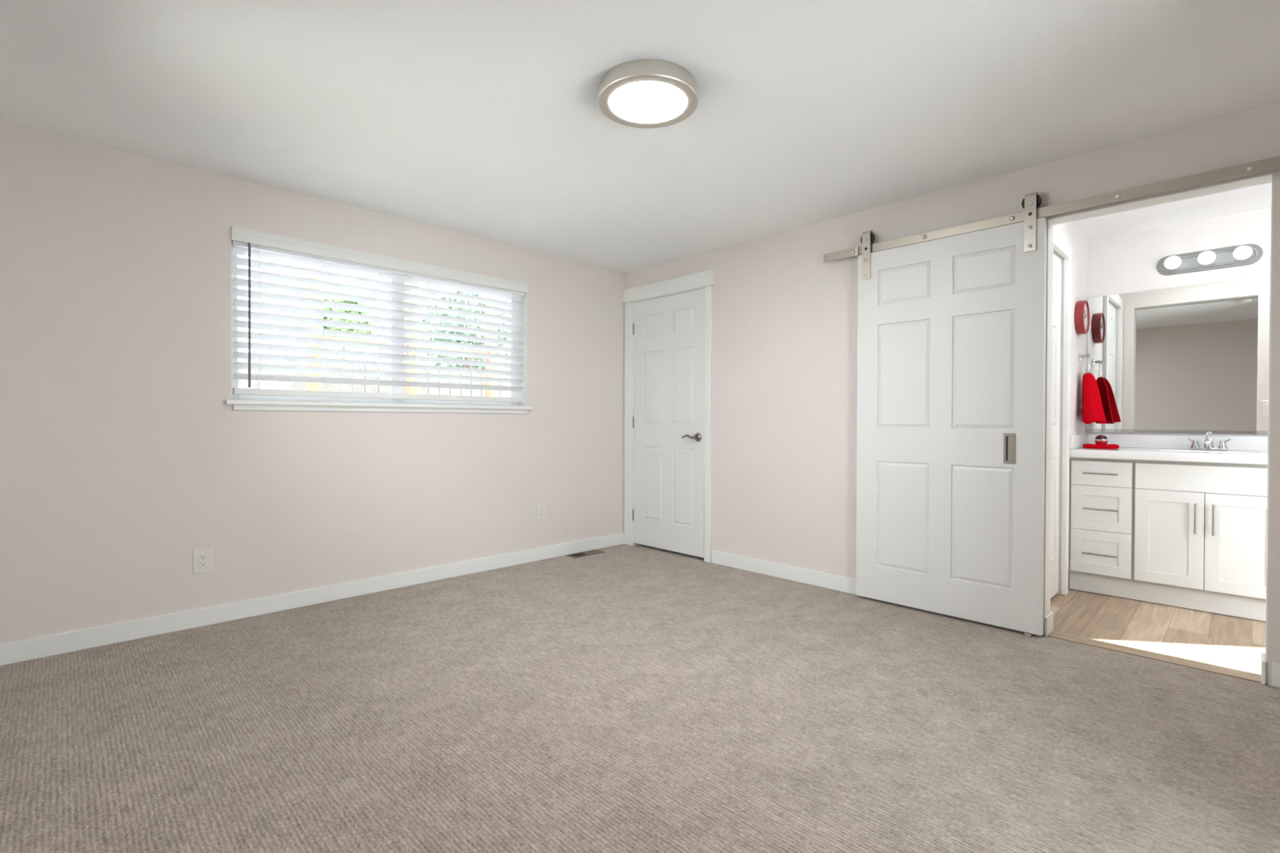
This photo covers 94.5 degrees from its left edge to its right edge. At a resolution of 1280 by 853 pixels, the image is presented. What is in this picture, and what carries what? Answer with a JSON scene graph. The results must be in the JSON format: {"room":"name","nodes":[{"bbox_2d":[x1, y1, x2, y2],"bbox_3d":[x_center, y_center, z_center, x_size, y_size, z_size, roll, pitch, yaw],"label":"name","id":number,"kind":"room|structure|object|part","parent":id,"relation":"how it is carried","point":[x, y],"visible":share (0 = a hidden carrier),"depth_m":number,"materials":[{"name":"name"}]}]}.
{"room":"empty bedroom","nodes":[
{"label":"empty bedroom","id":0,"kind":"room"},
{"bbox_2d":[0,121,625,644],"bbox_3d":[-1.520,-0.157,3.807,3.985,2.500,0.140,0,1,-44],"label":"wall","id":1,"kind":"structure","parent":0,"point":[123,455],"depth_m":3.02,"materials":[{"name":"paint"}]},
{"bbox_2d":[192,547,213,573],"bbox_3d":[-2.229,0.684,3.018,0.082,0.124,0.009,0,1,-44],"label":"wall outlet","id":2,"kind":"object","parent":1,"relation":"attached to","point":[202,558],"visible":1,"depth_m":3.02,"materials":[{"name":"white plastic"}]},
{"bbox_2d":[199,553,207,568],"bbox_3d":[-2.228,0.684,3.017,0.033,0.067,0.004,0,1,-44],"label":"receptacle","id":3,"kind":"object","parent":2,"relation":"attached to","point":[202,557],"depth_m":3.02,"materials":[{"name":"white plastic"}]},
{"bbox_2d":[0,533,623,666],"bbox_3d":[-1.461,0.967,3.772,3.730,0.093,0.012,0,1,-44],"label":"baseboard","id":4,"kind":"structure","parent":1,"relation":"attached to","point":[25,650],"depth_m":3.19,"materials":[{"name":"white paint"}]},
{"bbox_2d":[231,247,520,406],"bbox_3d":[-1.563,-0.597,3.812,1.825,0.902,0.055,0,1,-44],"label":"window","id":5,"kind":"structure","parent":1,"relation":"in","point":[393,389],"depth_m":3.78,"materials":[{"name":"white plastic"}]},
{"bbox_2d":[231,226,528,403],"bbox_3d":[-1.502,-0.605,3.750,1.823,0.881,0.096,0,1,-44],"label":"window blind","id":6,"kind":"object","parent":5,"relation":"attached to","point":[250,243],"visible":0.97,"depth_m":3.60,"materials":[{"name":"white plastic"}]},
{"bbox_3d":[-2.072,-0.591,3.212,0.002,0.785,0.067,0,1,-44],"label":"ladder cord","id":7,"kind":"part","parent":6,"relation":"part of","materials":[{"name":"white fabric"}]},
{"bbox_3d":[-1.625,-0.594,3.650,0.002,0.785,0.067,0,1,-44],"label":"ladder cord","id":8,"kind":"part","parent":6,"relation":"part of","materials":[{"name":"white fabric"}]},
{"bbox_3d":[-1.513,-0.191,3.764,1.797,0.034,0.042,0,1,-44],"label":"rail","id":9,"kind":"part","parent":6,"relation":"part of","materials":[{"name":"white plastic"}]},
{"bbox_3d":[-1.404,-0.595,3.867,0.002,0.785,0.067,0,1,-44],"label":"ladder cord","id":10,"kind":"part","parent":6,"relation":"part of","materials":[{"name":"white fabric"}]},
{"bbox_3d":[-1.178,-0.597,4.088,0.002,0.785,0.067,0,1,-44],"label":"ladder cord","id":11,"kind":"part","parent":6,"relation":"part of","materials":[{"name":"white fabric"}]},
{"bbox_3d":[-0.953,-0.598,4.308,0.002,0.785,0.067,0,1,-44],"label":"ladder cord","id":12,"kind":"part","parent":6,"relation":"part of","materials":[{"name":"white fabric"}]},
{"bbox_2d":[225,240,532,413],"bbox_3d":[-1.510,-0.567,3.756,1.875,0.960,0.140,0,1,-44],"label":"window frame","id":13,"kind":"structure","parent":1,"relation":"attached to","point":[237,405],"depth_m":3.66,"materials":[{"name":"white paint"}]},
{"bbox_2d":[537,503,545,520],"bbox_3d":[-0.746,0.648,4.471,0.074,0.124,0.009,0,1,-44],"label":"wall outlet","id":14,"kind":"object","parent":1,"relation":"attached to","point":[540,508],"visible":1,"depth_m":4.47,"materials":[{"name":"white plastic"}]},
{"bbox_2d":[539,507,543,516],"bbox_3d":[-0.745,0.648,4.470,0.033,0.067,0.004,0,1,-44],"label":"receptacle","id":15,"kind":"object","parent":14,"relation":"attached to","point":[541,509],"depth_m":4.47,"materials":[{"name":"white plastic"}]},
{"bbox_2d":[0,543,1279,852],"bbox_3d":[0.771,1.069,2.678,5.385,0.080,4.700,0,1,-44],"label":"floor","id":16,"kind":"structure","parent":0,"point":[624,698],"depth_m":2.03,"materials":[{"name":"carpet"}]},
{"bbox_2d":[565,549,604,558],"bbox_3d":[-0.428,1.005,4.676,0.300,0.005,0.123,0,1,-44],"label":"floor vent","id":17,"kind":"object","parent":16,"relation":"in","point":[588,553],"visible":1,"depth_m":4.67,"materials":[{"name":"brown metal"}]},
{"bbox_2d":[1023,632,1033,636],"bbox_3d":[1.917,1.022,2.919,0.051,0.012,0.030,0,1,-44],"label":"floor guide","id":18,"kind":"object","parent":16,"relation":"on","point":[1028,634],"visible":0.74,"depth_m":2.90,"materials":[{"name":"silver metal"}]},
{"bbox_2d":[1068,457,1267,621],"bbox_3d":[3.310,0.612,3.463,0.646,0.832,1.224,0,1,-44],"label":"vanity cabinet","id":19,"kind":"object","parent":16,"relation":"on","point":[1188,535],"visible":1,"depth_m":3.36,"materials":[{"name":"white wood"}]},
{"bbox_3d":[2.775,0.773,3.574,0.036,0.011,0.168,0,1,-44],"label":"handle","id":20,"kind":"part","parent":19,"relation":"part of","materials":[{"name":"grey"}]},
{"bbox_3d":[2.776,0.500,3.572,0.036,0.011,0.168,0,1,-44],"label":"handle","id":21,"kind":"part","parent":19,"relation":"part of","materials":[{"name":"grey metal"}]},
{"bbox_3d":[2.776,0.284,3.570,0.036,0.011,0.168,0,1,-44],"label":"handle","id":22,"kind":"part","parent":19,"relation":"part of","materials":[{"name":"grey metal"}]},
{"bbox_3d":[2.795,0.766,3.594,0.020,0.262,0.292,0,1,-44],"label":"drawer","id":23,"kind":"part","parent":19,"relation":"part of","materials":[{"name":"white paint"}]},
{"bbox_3d":[2.795,0.497,3.591,0.020,0.270,0.292,0,1,-44],"label":"drawer","id":24,"kind":"part","parent":19,"relation":"part of","materials":[{"name":"white paint"}]},
{"bbox_3d":[2.796,0.286,3.589,0.020,0.146,0.292,0,1,-44],"label":"drawer","id":25,"kind":"part","parent":19,"relation":"part of","materials":[{"name":"white paint"}]},
{"bbox_2d":[1069,434,1267,464],"bbox_3d":[3.321,0.127,3.460,0.636,0.134,1.254,0,1,-44],"label":"countertop","id":26,"kind":"structure","parent":19,"relation":"on","point":[1241,450],"depth_m":3.58,"materials":[{"name":"stone"}]},
{"bbox_2d":[1082,443,1119,448],"bbox_3d":[2.972,0.126,3.817,0.175,0.030,0.186,0,1,-44],"label":"washcloth","id":27,"kind":"object","parent":26,"relation":"on","point":[1087,445],"visible":0.98,"depth_m":3.76,"materials":[{"name":"red fabric"}]},
{"bbox_2d":[1094,435,1108,444],"bbox_3d":[2.973,0.084,3.813,0.071,0.059,0.071,0,1,-44],"label":"candle jar","id":28,"kind":"object","parent":27,"relation":"on","point":[1100,439],"visible":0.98,"depth_m":3.79,"materials":[{"name":"red glass"}]},
{"bbox_3d":[2.973,0.069,3.813,0.067,0.028,0.067,0,1,-44],"label":"lid","id":29,"kind":"part","parent":28,"relation":"part of","materials":[{"name":"red glass"}]},
{"bbox_2d":[1187,431,1231,450],"bbox_3d":[3.465,0.088,3.596,0.160,0.114,0.166,0,1,6],"label":"faucet","id":30,"kind":"object","parent":26,"relation":"on","point":[1208,442],"visible":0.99,"depth_m":3.59,"materials":[{"name":"silver metal"}]},
{"bbox_3d":[3.421,0.103,3.656,0.046,0.062,0.060,0,1,-44],"label":"handle","id":31,"kind":"part","parent":30,"relation":"part of","materials":[{"name":"silver metal"}]},
{"bbox_3d":[3.436,0.096,3.577,0.150,0.080,0.047,0,1,-44],"label":"spout","id":32,"kind":"part","parent":30,"relation":"part of","materials":[{"name":"silver metal"}]},
{"bbox_3d":[3.478,0.058,3.618,0.028,0.054,0.028,0,1,-44],"label":"lift knob","id":33,"kind":"part","parent":30,"relation":"part of","materials":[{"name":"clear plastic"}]},
{"bbox_3d":[3.468,0.138,3.609,0.052,0.013,0.166,0,1,-44],"label":"plate","id":34,"kind":"part","parent":30,"relation":"part of","materials":[{"name":"silver metal"}]},
{"bbox_3d":[3.515,0.104,3.561,0.046,0.062,0.060,0,1,-44],"label":"handle","id":35,"kind":"part","parent":30,"relation":"part of","materials":[{"name":"silver metal"}]},
{"bbox_3d":[3.011,0.632,3.372,0.020,0.534,0.294,0,1,-44],"label":"door","id":36,"kind":"part","parent":19,"relation":"part of","materials":[{"name":"white paint"}]},
{"bbox_3d":[3.070,0.509,3.271,0.036,0.168,0.011,0,1,-44],"label":"handle","id":37,"kind":"part","parent":19,"relation":"part of","materials":[{"name":"grey metal"}]},
{"bbox_3d":[3.120,0.509,3.220,0.036,0.168,0.011,0,1,-44],"label":"handle","id":38,"kind":"part","parent":19,"relation":"part of","materials":[{"name":"grey metal"}]},
{"bbox_3d":[3.219,0.635,3.159,0.020,0.534,0.294,0,1,-44],"label":"door","id":39,"kind":"part","parent":19,"relation":"part of","materials":[{"name":"white paint"}]},
{"bbox_2d":[0,0,1279,272],"bbox_3d":[0.776,-1.341,2.655,5.385,0.100,4.700,0,1,-44],"label":"ceiling","id":40,"kind":"structure","parent":0,"point":[485,119],"depth_m":2.32,"materials":[{"name":"paint"}]},
{"bbox_2d":[597,58,698,128],"bbox_3d":[0.031,-1.258,2.256,0.382,0.062,0.382,0,1,-44],"label":"ceiling lamp","id":41,"kind":"object","parent":40,"relation":"attached to","point":[644,93],"visible":1,"depth_m":2.19,"materials":[{"name":"silver metal"}]},
{"bbox_2d":[608,80,687,123],"bbox_3d":[0.031,-1.232,2.256,0.297,0.010,0.297,0,1,-44],"label":"diffuser","id":42,"kind":"object","parent":41,"relation":"attached to","point":[631,101],"depth_m":2.24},
{"bbox_2d":[625,102,1279,685],"bbox_3d":[1.465,-0.098,3.526,0.115,2.400,4.440,0,1,-44],"label":"wall","id":43,"kind":"structure","parent":0,"point":[784,318],"depth_m":3.76,"materials":[{"name":"paint"}]},
{"bbox_2d":[631,288,705,558],"bbox_3d":[0.206,-0.027,4.707,0.089,2.022,0.781,0,1,-44],"label":"door","id":44,"kind":"structure","parent":43,"relation":"in","point":[668,331],"depth_m":4.69,"materials":[{"name":"white paint"}]},
{"bbox_3d":[0.389,0.081,4.497,0.054,0.066,0.159,0,1,-44],"label":"lever handle","id":45,"kind":"part","parent":44,"relation":"part of","materials":[{"name":"silver metal"}]},
{"bbox_2d":[622,269,715,562],"bbox_3d":[0.218,-0.076,4.731,0.080,2.168,0.971,0,1,-44],"label":"door frame","id":46,"kind":"structure","parent":43,"relation":"attached to","point":[704,279],"depth_m":4.71,"materials":[{"name":"white paint"}]},
{"bbox_3d":[0.203,-1.104,4.704,0.030,0.112,0.971,0,1,-44],"label":"head casing","id":47,"kind":"part","parent":46,"relation":"part of","materials":[{"name":"white paint"}]},
{"bbox_2d":[854,528,856,549],"bbox_3d":[1.335,0.686,3.576,0.008,0.124,0.074,0,1,-44],"label":"wall outlet","id":48,"kind":"object","parent":43,"relation":"attached to","point":[855,529],"visible":0.2,"depth_m":3.60,"materials":[{"name":"white plastic"}]},
{"bbox_2d":[711,550,1279,688],"bbox_3d":[1.748,0.979,3.245,0.139,0.093,3.343,0,1,-44],"label":"baseboard","id":49,"kind":"structure","parent":43,"relation":"attached to","point":[834,582],"depth_m":3.83,"materials":[{"name":"white paint"}]},
{"bbox_2d":[823,155,1279,635],"bbox_3d":[1.890,-0.065,2.952,0.081,2.156,2.113,0,1,-44],"label":"sliding barn door","id":50,"kind":"structure","parent":43,"relation":"in","point":[951,342],"depth_m":3.13,"materials":[{"name":"white paint"}]},
{"bbox_3d":[1.847,0.110,2.959,0.003,0.152,0.052,0,1,-44],"label":"flush pull","id":51,"kind":"part","parent":50,"relation":"part of","materials":[{"name":"silver metal"}]},
{"bbox_3d":[1.897,-1.037,2.947,0.070,0.052,2.113,0,1,-44],"label":"barn door rail","id":52,"kind":"part","parent":50,"relation":"part of","materials":[{"name":"silver metal"}]},
{"bbox_2d":[1047,631,1266,684],"bbox_3d":[2.289,1.070,2.682,0.100,0.084,0.754,0,1,-44],"label":"threshold","id":53,"kind":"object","parent":43,"relation":"attached to","point":[1142,653],"depth_m":2.64,"materials":[{"name":"brown wood"}]},
{"bbox_2d":[1043,173,1273,683],"bbox_3d":[2.297,0.007,2.677,0.117,2.042,0.756,0,1,-44],"label":"trim opening","id":54,"kind":"structure","parent":43,"relation":"attached to","point":[1268,178],"depth_m":2.84,"materials":[{"name":"white paint"}]},
{"bbox_2d":[1053,221,1087,595],"bbox_3d":[2.525,-0.146,3.626,1.540,2.500,0.100,0,1,-44],"label":"wall","id":55,"kind":"structure","parent":0,"point":[1068,232],"depth_m":3.83,"materials":[{"name":"paint"}]},
{"bbox_2d":[1050,252,1061,598],"bbox_3d":[2.300,-0.002,3.380,0.695,2.032,0.035,0,1,-44],"label":"door","id":56,"kind":"structure","parent":55,"relation":"in","point":[1056,260],"depth_m":3.54,"materials":[{"name":"white paint"}]},
{"bbox_2d":[1053,230,1071,595],"bbox_3d":[2.330,-0.034,3.349,0.843,2.120,0.026,0,1,-44],"label":"door frame","id":57,"kind":"structure","parent":55,"relation":"attached to","point":[1061,246],"depth_m":3.60,"materials":[{"name":"white paint"}]},
{"bbox_2d":[1074,300,1089,334],"bbox_3d":[2.900,-0.715,3.882,0.218,0.218,0.050,0,1,-44],"label":"wall clock","id":58,"kind":"object","parent":55,"relation":"attached to","point":[1082,312],"visible":1,"depth_m":3.83,"materials":[{"name":"red paint"}]},
{"bbox_2d":[1078,352,1090,374],"bbox_3d":[2.949,-0.401,3.927,0.158,0.180,0.060,0,1,-44],"label":"towel ring","id":59,"kind":"object","parent":55,"relation":"attached to","point":[1080,356],"visible":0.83,"depth_m":3.93,"materials":[{"name":"silver metal"}]},
{"bbox_3d":[2.949,-0.465,3.927,0.052,0.052,0.060,0,1,-44],"label":"post","id":60,"kind":"part","parent":59,"relation":"part of","materials":[{"name":"silver metal"}]},
{"bbox_2d":[1081,373,1106,423],"bbox_3d":[2.989,-0.185,3.884,0.286,0.337,0.134,0,1,-44],"label":"hand towel","id":61,"kind":"object","parent":59,"relation":"hanging from","point":[1092,410],"visible":0.98,"depth_m":3.82,"materials":[{"name":"red fabric"}]},
{"bbox_2d":[1085,208,1271,436],"bbox_3d":[3.761,-0.142,3.536,0.100,2.500,1.960,0,1,-44],"label":"wall","id":62,"kind":"structure","parent":0,"point":[1126,263],"depth_m":3.81,"materials":[{"name":"paint"}]},
{"bbox_2d":[1088,434,1267,451],"bbox_3d":[3.541,0.101,3.676,0.020,0.086,1.254,0,1,-44],"label":"backsplash","id":63,"kind":"structure","parent":62,"relation":"attached to","point":[1166,442],"depth_m":3.78,"materials":[{"name":"stone"}]},
{"bbox_2d":[1086,276,1270,434],"bbox_3d":[3.540,-0.421,3.681,0.011,0.933,1.222,0,1,-44],"label":"wall mirror","id":64,"kind":"object","parent":62,"relation":"attached to","point":[1190,359],"visible":0.9,"depth_m":3.76,"materials":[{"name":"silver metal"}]},
{"bbox_2d":[1156,244,1262,275],"bbox_3d":[3.493,-1.036,3.647,0.119,0.124,0.476,0,1,-44],"label":"vanity light","id":65,"kind":"object","parent":62,"relation":"attached to","point":[1247,254],"visible":1,"depth_m":3.64,"materials":[{"name":"grey metal"}]},
{"bbox_3d":[3.371,-1.037,3.745,0.082,0.082,0.082,0,1,-44],"label":"bulb","id":66,"kind":"part","parent":65,"relation":"part of","materials":[{"name":"white glass"}]},
{"bbox_3d":[3.480,-1.036,3.635,0.082,0.082,0.082,0,1,-44],"label":"bulb","id":67,"kind":"part","parent":65,"relation":"part of","materials":[{"name":"white glass"}]},
{"bbox_3d":[3.588,-1.034,3.524,0.082,0.082,0.082,0,1,-44],"label":"bulb","id":68,"kind":"part","parent":65,"relation":"part of","materials":[{"name":"white glass"}]},
{"label":"outside","id":69,"kind":"structure","parent":0,"visible":0},
{"bbox_3d":[-5.788,1.261,10.856,28.000,0.150,15.840,0,1,-44],"label":"ground","id":70,"kind":"structure","parent":69,"visible":0},
{"bbox_2d":[321,291,372,359],"bbox_3d":[-4.398,-0.382,8.745,0.904,3.186,0.779,0,1,-44],"label":"tree","id":71,"kind":"object","parent":70,"relation":"on","point":[322,298],"visible":0.22,"depth_m":8.56,"materials":[{"name":"green plant"}]},
{"bbox_2d":[238,359,507,397],"bbox_3d":[-2.881,0.258,7.183,9.423,1.940,0.060,0,1,-44],"label":"picket fence","id":72,"kind":"object","parent":70,"relation":"on","point":[242,384],"visible":0.06,"depth_m":6.74,"materials":[{"name":"white wood"}]},
{"bbox_2d":[306,266,497,396],"bbox_3d":[-2.918,-0.481,5.486,4.600,3.450,0.140,0,1,-44],"label":"frame","id":73,"kind":"object","parent":70,"relation":"on","point":[309,386],"visible":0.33,"depth_m":6.00,"materials":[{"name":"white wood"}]},
{"bbox_3d":[-2.986,-0.481,5.419,0.100,3.450,0.100,0,1,-44],"label":"post","id":74,"kind":"part","parent":73,"relation":"part of","materials":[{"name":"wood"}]},
{"bbox_3d":[-2.336,-0.485,6.056,0.100,3.450,0.100,0,1,-44],"label":"post","id":75,"kind":"part","parent":73,"relation":"part of","materials":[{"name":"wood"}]},
{"bbox_3d":[-1.683,-0.490,6.696,0.100,3.450,0.100,0,1,-44],"label":"post","id":76,"kind":"part","parent":73,"relation":"part of","materials":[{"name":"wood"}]},
{"bbox_2d":[417,291,507,373],"bbox_3d":[-3.265,-0.712,11.211,1.810,3.812,1.642,0,1,-44],"label":"tree","id":77,"kind":"object","parent":70,"relation":"on","point":[444,298],"visible":0.23,"depth_m":10.99,"materials":[{"name":"green plant"}]}
]}

